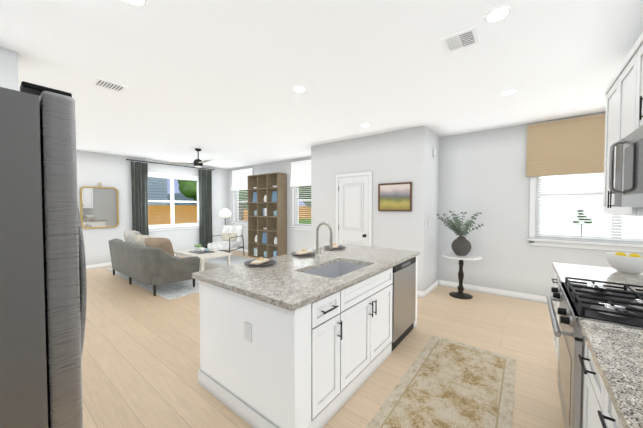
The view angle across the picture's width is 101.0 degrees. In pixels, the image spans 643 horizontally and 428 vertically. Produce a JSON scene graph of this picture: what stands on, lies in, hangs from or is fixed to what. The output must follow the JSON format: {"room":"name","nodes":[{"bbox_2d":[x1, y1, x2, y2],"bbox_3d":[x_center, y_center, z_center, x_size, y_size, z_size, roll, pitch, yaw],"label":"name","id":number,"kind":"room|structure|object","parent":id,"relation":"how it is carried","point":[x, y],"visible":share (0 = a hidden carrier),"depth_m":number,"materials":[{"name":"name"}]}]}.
{"room":"kitchen","nodes":[
{"label":"kitchen","id":0,"kind":"room"},
{"bbox_2d":[14,52,18,90],"bbox_3d":[-2.572,0.026,2.274,0.120,2.740,0.002,1,2,38],"label":"wall","id":1,"kind":"structure","parent":0,"point":[16,53],"depth_m":2.20,"materials":[{"name":"paint"}]},
{"bbox_2d":[76,150,228,264],"bbox_3d":[-5.787,-0.066,5.814,0.140,2.740,8.610,1,2,38],"label":"wall","id":2,"kind":"structure","parent":0,"point":[104,170],"depth_m":6.70,"materials":[{"name":"paint"}]},
{"bbox_2d":[80,182,118,228],"bbox_3d":[-5.274,-0.206,6.317,0.040,1.092,0.718,1,2,38],"label":"mirror","id":3,"kind":"object","parent":2,"relation":"attached to","point":[99,207],"visible":0.98,"depth_m":6.31,"materials":[{"name":"gold metal"}]},
{"bbox_2d":[86,249,228,269],"bbox_3d":[-4.475,1.211,7.414,0.017,0.105,4.205,1,2,38],"label":"baseboard","id":4,"kind":"structure","parent":2,"relation":"attached to","point":[101,265],"depth_m":6.35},
{"bbox_2d":[126,159,213,169],"bbox_3d":[-4.204,-1.398,7.621,0.105,0.044,2.382,1,2,38],"label":"curtain rod","id":5,"kind":"object","parent":2,"relation":"attached to","point":[168,164],"visible":1,"depth_m":7.43,"materials":[{"name":"black metal"}]},
{"bbox_2d":[131,161,148,234],"bbox_3d":[-4.734,-0.047,6.925,0.064,2.605,0.383,1,2,38],"label":"curtain","id":6,"kind":"object","parent":5,"relation":"hanging from","point":[139,179],"visible":0.77,"depth_m":6.92,"materials":[{"name":"grey fabric"}]},
{"bbox_2d":[198,169,212,249],"bbox_3d":[-3.641,-0.084,8.336,0.064,2.605,0.433,1,2,38],"label":"curtain","id":7,"kind":"object","parent":5,"relation":"hanging from","point":[205,203],"visible":0.77,"depth_m":8.31,"materials":[{"name":"grey fabric"}]},
{"bbox_2d":[148,172,198,230],"bbox_3d":[-4.299,-0.349,7.671,0.170,1.610,1.780,1,2,38],"label":"window","id":8,"kind":"structure","parent":2,"relation":"in","point":[166,226],"depth_m":7.68,"materials":[{"name":"white plastic"}]},
{"bbox_2d":[0,0,642,168],"bbox_3d":[-1.146,-1.392,2.184,11.880,0.100,8.610,1,2,38],"label":"ceiling","id":9,"kind":"structure","parent":0,"point":[215,81],"depth_m":2.42,"materials":[{"name":"paint"}]},
{"bbox_2d":[91,77,127,92],"bbox_3d":[-2.232,-1.353,2.792,0.220,0.008,0.270,1,2,38],"label":"ceiling vent","id":10,"kind":"object","parent":9,"relation":"in","point":[103,83],"visible":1,"depth_m":2.78,"materials":[{"name":"white metal"}]},
{"bbox_2d":[124,0,146,6],"bbox_3d":[-1.156,-1.323,1.618,0.148,0.007,0.148,1,2,38],"label":"recessed light","id":11,"kind":"object","parent":9,"relation":"in","point":[140,3],"visible":1,"depth_m":1.66,"materials":[{"name":"white"}]},
{"bbox_2d":[165,148,217,167],"bbox_3d":[-2.625,-1.233,5.842,1.132,0.405,1.186,1,2,38],"label":"ceiling fan","id":12,"kind":"object","parent":9,"relation":"hanging from","point":[198,163],"visible":1,"depth_m":5.79,"materials":[{"name":"grey metal"}]},
{"bbox_2d":[293,86,305,91],"bbox_3d":[-0.240,-1.355,2.882,0.148,0.007,0.148,1,2,38],"label":"recessed light","id":13,"kind":"object","parent":9,"relation":"in","point":[299,89],"visible":1,"depth_m":2.88,"materials":[{"name":"white"}]},
{"bbox_2d":[440,26,480,53],"bbox_3d":[1.071,-1.333,2.044,0.240,0.008,0.240,1,2,38],"label":"ceiling vent","id":14,"kind":"object","parent":9,"relation":"in","point":[466,38],"visible":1,"depth_m":2.03,"materials":[{"name":"white metal"}]},
{"bbox_2d":[484,6,510,22],"bbox_3d":[1.171,-1.326,1.764,0.148,0.007,0.148,1,2,38],"label":"recessed light","id":15,"kind":"object","parent":9,"relation":"in","point":[497,14],"visible":1,"depth_m":1.76,"materials":[{"name":"white"}]},
{"bbox_2d":[501,89,516,94],"bbox_3d":[2.095,-1.357,2.958,0.148,0.007,0.148,1,2,38],"label":"recessed light","id":16,"kind":"object","parent":9,"relation":"in","point":[510,91],"visible":1,"depth_m":2.96,"materials":[{"name":"white"}]},
{"bbox_2d":[81,250,564,427],"bbox_3d":[-1.146,1.447,2.258,11.880,0.100,8.610,1,2,38],"label":"floor","id":17,"kind":"structure","parent":0,"point":[140,360],"depth_m":2.62,"materials":[{"name":"brown wood"}]},
{"bbox_2d":[0,81,86,427],"bbox_3d":[-1.311,0.538,0.788,0.910,1.795,0.902,1,2,38],"label":"fridge","id":18,"kind":"object","parent":17,"relation":"on","point":[43,291],"visible":1,"depth_m":0.73,"materials":[{"name":"metal"}]},
{"bbox_2d":[107,255,255,299],"bbox_3d":[-2.848,1.286,6.305,3.350,0.010,2.850,1,2,38],"label":"living room rug","id":19,"kind":"object","parent":17,"relation":"on","point":[175,290],"visible":0.36,"depth_m":4.88,"materials":[{"name":"white fabric"}]},
{"bbox_2d":[108,230,199,295],"bbox_3d":[-3.367,0.819,5.180,2.480,0.975,0.865,1,2,38],"label":"sofa","id":20,"kind":"object","parent":19,"relation":"on","point":[144,259],"visible":0.98,"depth_m":4.55,"materials":[{"name":"fabric"}]},
{"bbox_2d":[174,244,231,271],"bbox_3d":[-2.659,0.989,5.929,1.200,0.599,0.700,1,2,38],"label":"coffee table","id":21,"kind":"object","parent":19,"relation":"on","point":[201,252],"visible":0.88,"depth_m":5.80,"materials":[{"name":"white wood"}]},
{"bbox_2d":[206,225,243,253],"bbox_3d":[-2.736,0.799,7.620,0.746,0.894,0.859,0,2,13],"label":"armchair","id":22,"kind":"object","parent":19,"relation":"on","point":[231,236],"visible":0.85,"depth_m":7.69,"materials":[{"name":"fabric"}]},
{"bbox_2d":[219,208,230,251],"bbox_3d":[-3.077,0.528,8.481,0.370,1.415,0.370,1,2,38],"label":"floor lamp","id":23,"kind":"object","parent":17,"relation":"on","point":[225,213],"visible":0.73,"depth_m":8.35,"materials":[{"name":"white fabric"}]},
{"bbox_2d":[248,172,286,257],"bbox_3d":[-1.569,0.068,7.582,1.290,2.380,0.335,1,2,38],"label":"bookshelf","id":24,"kind":"object","parent":17,"relation":"on","point":[267,215],"visible":0.96,"depth_m":7.50,"materials":[{"name":"brown wood"}]},
{"bbox_2d":[198,254,419,427],"bbox_3d":[0.092,0.949,2.690,1.120,0.875,2.178,1,2,38],"label":"kitchen island","id":25,"kind":"object","parent":17,"relation":"on","point":[295,341],"depth_m":1.87,"materials":[{"name":"white wood"}]},
{"bbox_2d":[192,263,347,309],"bbox_3d":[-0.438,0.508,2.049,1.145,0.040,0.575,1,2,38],"label":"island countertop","id":26,"kind":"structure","parent":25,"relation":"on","point":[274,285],"depth_m":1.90,"materials":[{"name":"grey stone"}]},
{"bbox_2d":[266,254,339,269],"bbox_3d":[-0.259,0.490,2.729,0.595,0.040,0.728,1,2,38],"label":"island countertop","id":27,"kind":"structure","parent":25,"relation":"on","point":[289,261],"depth_m":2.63,"materials":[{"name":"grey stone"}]},
{"bbox_2d":[244,257,275,265],"bbox_3d":[-0.579,0.442,2.507,0.300,0.064,0.300,1,2,38],"label":"place setting","id":28,"kind":"object","parent":27,"relation":"on","point":[261,261],"visible":1,"depth_m":2.48,"materials":[{"name":"grey ceramic"}]},
{"bbox_2d":[309,244,419,265],"bbox_3d":[0.462,0.513,3.212,1.145,0.112,0.925,1,2,38],"label":"island countertop","id":29,"kind":"structure","parent":25,"relation":"on","point":[375,256],"depth_m":3.02,"materials":[{"name":"grey stone"}]},
{"bbox_2d":[291,249,315,255],"bbox_3d":[-0.199,0.430,2.997,0.300,0.064,0.300,1,2,38],"label":"place setting","id":30,"kind":"object","parent":29,"relation":"on","point":[303,252],"visible":0.94,"depth_m":2.96,"materials":[{"name":"grey ceramic"}]},
{"bbox_2d":[324,243,345,248],"bbox_3d":[0.174,0.417,3.480,0.300,0.064,0.300,1,2,38],"label":"place setting","id":31,"kind":"object","parent":29,"relation":"on","point":[336,246],"visible":0.85,"depth_m":3.46,"materials":[{"name":"grey"}]},
{"bbox_2d":[366,335,515,427],"bbox_3d":[0.828,1.404,1.816,0.760,0.008,2.410,1,2,38],"label":"kitchen rug","id":32,"kind":"object","parent":17,"relation":"on","point":[444,383],"visible":1,"depth_m":2.08,"materials":[{"name":"beige fabric"}]},
{"bbox_2d":[437,211,482,298],"bbox_3d":[2.233,0.643,4.325,0.672,1.401,0.760,1,2,38],"label":"pedestal table","id":33,"kind":"object","parent":17,"relation":"on","point":[461,246],"visible":1,"depth_m":4.25,"materials":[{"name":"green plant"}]},
{"bbox_2d":[546,277,642,427],"bbox_3d":[1.706,0.936,1.446,0.713,0.964,0.776,1,2,38],"label":"range","id":34,"kind":"object","parent":17,"relation":"on","point":[613,306],"visible":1,"depth_m":1.41,"materials":[{"name":"metal"}]},
{"bbox_2d":[552,262,642,427],"bbox_3d":[1.746,0.911,1.424,0.658,1.015,2.525,1,2,38],"label":"base cabinet","id":35,"kind":"object","parent":17,"relation":"on","point":[612,367],"depth_m":1.05,"materials":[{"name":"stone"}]},
{"bbox_2d":[606,252,642,273],"bbox_3d":[2.551,0.400,2.195,0.270,0.165,0.270,1,2,38],"label":"bowl","id":36,"kind":"object","parent":35,"relation":"on","point":[631,263],"visible":1,"depth_m":2.14,"materials":[{"name":"white ceramic"}]},
{"bbox_2d":[311,126,438,290],"bbox_3d":[0.977,-0.052,5.288,2.340,2.740,0.880,1,2,38],"label":"wall","id":37,"kind":"structure","parent":0,"point":[405,155],"depth_m":4.63,"materials":[{"name":"paint"}]},
{"bbox_2d":[336,171,371,246],"bbox_3d":[0.576,0.277,4.995,0.789,2.097,0.083,1,2,38],"label":"door","id":38,"kind":"structure","parent":37,"relation":"attached to","point":[354,210],"depth_m":4.99,"materials":[{"name":"white wood"}]},
{"bbox_2d":[378,182,411,210],"bbox_3d":[1.238,-0.287,4.501,0.590,0.480,0.030,1,2,38],"label":"picture frame","id":39,"kind":"object","parent":37,"relation":"attached to","point":[394,196],"visible":1,"depth_m":4.49,"materials":[{"name":"brown wood"}]},
{"bbox_2d":[417,290,424,297],"bbox_3d":[1.277,1.286,4.527,0.919,0.105,0.017,1,2,38],"label":"baseboard","id":40,"kind":"structure","parent":37,"relation":"attached to","point":[421,294],"depth_m":4.27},
{"bbox_2d":[424,280,438,295],"bbox_3d":[1.909,1.284,4.601,0.017,0.105,0.840,1,2,38],"label":"baseboard","id":41,"kind":"structure","parent":37,"relation":"attached to","point":[436,283],"depth_m":4.59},
{"bbox_2d":[228,112,642,297],"bbox_3d":[1.447,-0.059,5.569,11.600,2.740,0.140,1,2,38],"label":"wall","id":42,"kind":"structure","parent":0,"point":[483,173],"depth_m":4.42,"materials":[{"name":"paint"}]},
{"bbox_2d":[230,248,247,252],"bbox_3d":[-1.436,1.202,7.734,4.430,0.105,0.017,1,2,38],"label":"baseboard","id":43,"kind":"structure","parent":42,"relation":"attached to","point":[241,250],"depth_m":8.67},
{"bbox_2d":[232,190,247,225],"bbox_3d":[-2.504,-0.393,8.576,1.080,1.550,0.170,1,2,38],"label":"window","id":44,"kind":"structure","parent":42,"relation":"in","point":[236,211],"depth_m":8.80,"materials":[{"name":"white plastic"}]},
{"bbox_2d":[231,168,252,190],"bbox_3d":[-2.560,-1.095,8.485,1.060,0.660,0.063,1,2,38],"label":"window shade","id":45,"kind":"object","parent":42,"relation":"attached to","point":[239,179],"visible":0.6,"depth_m":8.51,"materials":[{"name":"white fabric"}]},
{"bbox_2d":[290,160,310,186],"bbox_3d":[-0.410,-1.052,6.821,1.060,0.660,0.063,1,2,38],"label":"window shade","id":46,"kind":"object","parent":42,"relation":"attached to","point":[300,173],"visible":0.62,"depth_m":6.92,"materials":[{"name":"white fabric"}]},
{"bbox_2d":[291,186,310,230],"bbox_3d":[-0.354,-0.349,6.911,1.080,1.550,0.170,1,2,38],"label":"window","id":47,"kind":"structure","parent":42,"relation":"in","point":[297,200],"depth_m":7.14,"materials":[{"name":"white"}]},
{"bbox_2d":[439,280,554,304],"bbox_3d":[4.075,1.313,3.469,4.830,0.105,0.017,1,2,38],"label":"baseboard","id":48,"kind":"structure","parent":42,"relation":"attached to","point":[499,292],"depth_m":4.35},
{"bbox_2d":[526,113,605,176],"bbox_3d":[3.923,-0.950,3.475,1.950,0.790,0.051,1,2,38],"label":"window shade","id":49,"kind":"object","parent":42,"relation":"attached to","point":[571,146],"visible":0.75,"depth_m":3.79,"materials":[{"name":"beige fabric"}]},
{"bbox_2d":[527,174,642,252],"bbox_3d":[3.983,-0.272,3.554,1.910,1.530,0.170,1,2,38],"label":"window","id":50,"kind":"structure","parent":42,"relation":"in","point":[616,241],"depth_m":3.80,"materials":[{"name":"white plastic"}]},
{"bbox_3d":[2.479,0.098,-0.496,2.820,2.740,8.470,1,2,38],"label":"wall","id":51,"kind":"structure","parent":0,"visible":0},
{"bbox_2d":[603,44,642,215],"bbox_3d":[2.356,-0.540,1.925,0.352,1.090,0.828,1,2,38],"label":"upper cabinet","id":52,"kind":"object","parent":51,"relation":"attached to","point":[620,91],"visible":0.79,"depth_m":1.97,"materials":[{"name":"white wood"}]},
{"bbox_2d":[635,32,642,129],"bbox_3d":[1.862,-0.762,1.281,0.352,0.612,0.776,1,2,38],"label":"upper cabinet","id":53,"kind":"object","parent":51,"relation":"attached to","point":[639,94],"visible":0.77,"depth_m":1.63,"materials":[{"name":"white wood"}]},
{"bbox_2d":[609,125,642,207],"bbox_3d":[1.820,-0.241,1.327,0.458,0.421,0.768,1,2,38],"label":"microwave","id":54,"kind":"object","parent":53,"relation":"attached to","point":[628,190],"visible":1,"depth_m":1.50,"materials":[{"name":"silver metal"}]},
{"label":"outside","id":55,"kind":"structure","parent":0,"visible":0},
{"bbox_2d":[299,219,310,223],"bbox_3d":[-9.809,1.381,11.162,90.000,0.170,85.000,1,2,38],"label":"ground","id":56,"kind":"structure","parent":55,"point":[304,221],"depth_m":29.21,"materials":[{"name":"green plant"}]},
{"bbox_2d":[148,177,196,205],"bbox_3d":[-17.489,-3.410,31.915,12.300,8.330,20.200,1,2,38],"label":"house","id":57,"kind":"structure","parent":56,"relation":"on","point":[156,192],"depth_m":25.26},
{"bbox_2d":[148,205,310,224],"bbox_3d":[-9.883,0.093,20.674,6.400,1.910,40.000,1,2,38],"label":"fence","id":58,"kind":"object","parent":56,"relation":"on","point":[183,212],"depth_m":22.62,"materials":[{"name":"brown wood"}]},
{"bbox_2d":[177,179,310,219],"bbox_3d":[-5.942,-3.056,23.737,51.446,8.047,15.964,1,2,38],"label":"trees","id":59,"kind":"object","parent":56,"relation":"on","point":[190,191],"visible":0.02,"depth_m":24.84,"materials":[{"name":"green plant"}]},
{"bbox_2d":[540,173,642,238],"bbox_3d":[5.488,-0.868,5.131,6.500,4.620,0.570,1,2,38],"label":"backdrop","id":60,"kind":"structure","parent":55,"point":[580,210],"depth_m":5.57,"materials":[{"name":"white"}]}
]}

